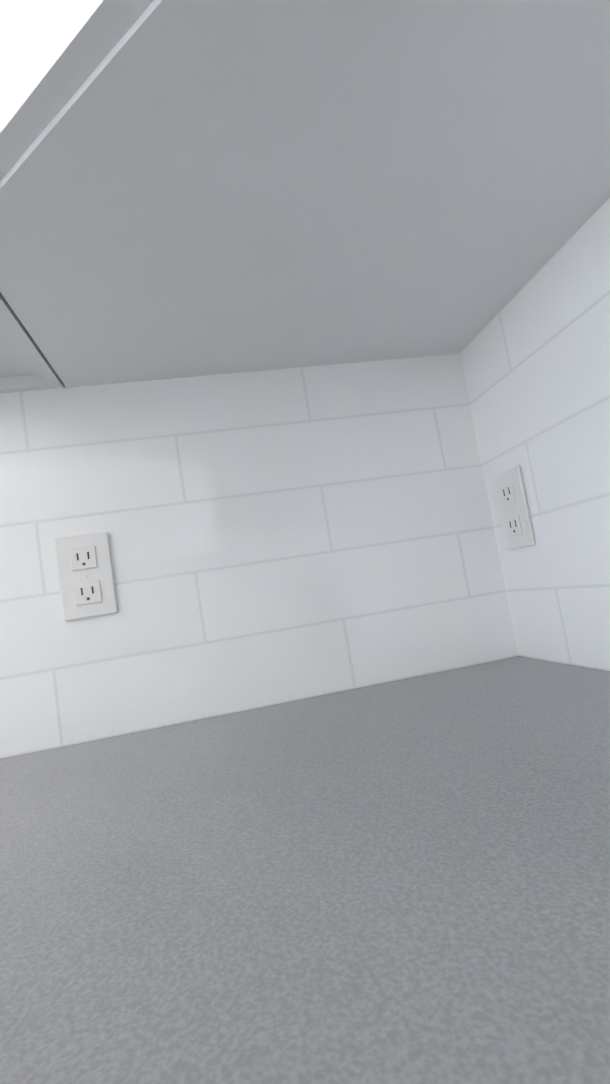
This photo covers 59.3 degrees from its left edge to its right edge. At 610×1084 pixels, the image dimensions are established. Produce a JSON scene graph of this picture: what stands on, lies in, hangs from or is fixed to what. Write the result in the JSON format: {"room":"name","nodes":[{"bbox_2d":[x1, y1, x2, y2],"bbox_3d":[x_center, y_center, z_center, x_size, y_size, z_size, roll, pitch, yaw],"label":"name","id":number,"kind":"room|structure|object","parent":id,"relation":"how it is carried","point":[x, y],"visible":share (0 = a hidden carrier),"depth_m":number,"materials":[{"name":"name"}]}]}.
{"room":"kitchen","nodes":[
{"label":"kitchen","id":0,"kind":"room"},
{"bbox_2d":[0,354,518,758],"bbox_3d":[-2.865,0.164,0.374,6.400,2.790,0.128,-8,-5,-10],"label":"wall","id":1,"kind":"structure","parent":0,"point":[277,536],"depth_m":0.78,"materials":[{"name":"white tile"}]},
{"bbox_2d":[55,532,117,620],"bbox_3d":[-0.301,0.046,0.737,0.070,0.114,0.007,-8,-5,-10],"label":"electrical outlet","id":2,"kind":"object","parent":1,"relation":"attached to","point":[86,578],"visible":1,"depth_m":0.73,"materials":[{"name":"white plastic"}]},
{"bbox_2d":[0,0,609,392],"bbox_3d":[-0.085,-0.675,0.556,0.678,0.772,0.616,-8,-5,-10],"label":"upper cabinet","id":3,"kind":"object","parent":1,"relation":"attached to","point":[191,188],"visible":1,"depth_m":0.43,"materials":[{"name":"white paint"}]},
{"bbox_2d":[460,198,609,670],"bbox_3d":[0.575,-0.494,-0.692,0.128,2.790,3.474,-8,-5,-10],"label":"wall","id":4,"kind":"structure","parent":0,"point":[535,356],"depth_m":0.68,"materials":[{"name":"white tile"}]},
{"bbox_2d":[493,466,534,549],"bbox_3d":[0.303,-0.048,0.782,0.007,0.114,0.070,-8,-5,-10],"label":"electrical outlet","id":5,"kind":"object","parent":4,"relation":"attached to","point":[513,509],"visible":1,"depth_m":0.77,"materials":[{"name":"white plastic"}]},
{"bbox_3d":[-2.365,1.398,-1.399,6.640,0.120,3.474,-8,-5,-10],"label":"floor","id":6,"kind":"structure","parent":0,"visible":0},
{"bbox_3d":[-0.564,0.754,0.281,2.110,0.879,0.665,-8,-5,-10],"label":"cabinet","id":7,"kind":"object","parent":6,"relation":"on","visible":0},
{"bbox_2d":[0,656,609,1083],"bbox_3d":[-0.643,0.303,0.325,2.109,0.032,0.643,-8,-5,-10],"label":"countertop","id":8,"kind":"structure","parent":7,"relation":"on","point":[406,880],"depth_m":0.27,"materials":[{"name":"grey stone"}]},
{"bbox_2d":[524,1052,609,1083],"bbox_3d":[0.169,0.128,-0.141,0.643,0.032,0.539,-8,-5,-10],"label":"countertop","id":9,"kind":"structure","parent":7,"relation":"on","point":[596,1070],"depth_m":0.16,"materials":[{"name":"grey stone"}]}
]}

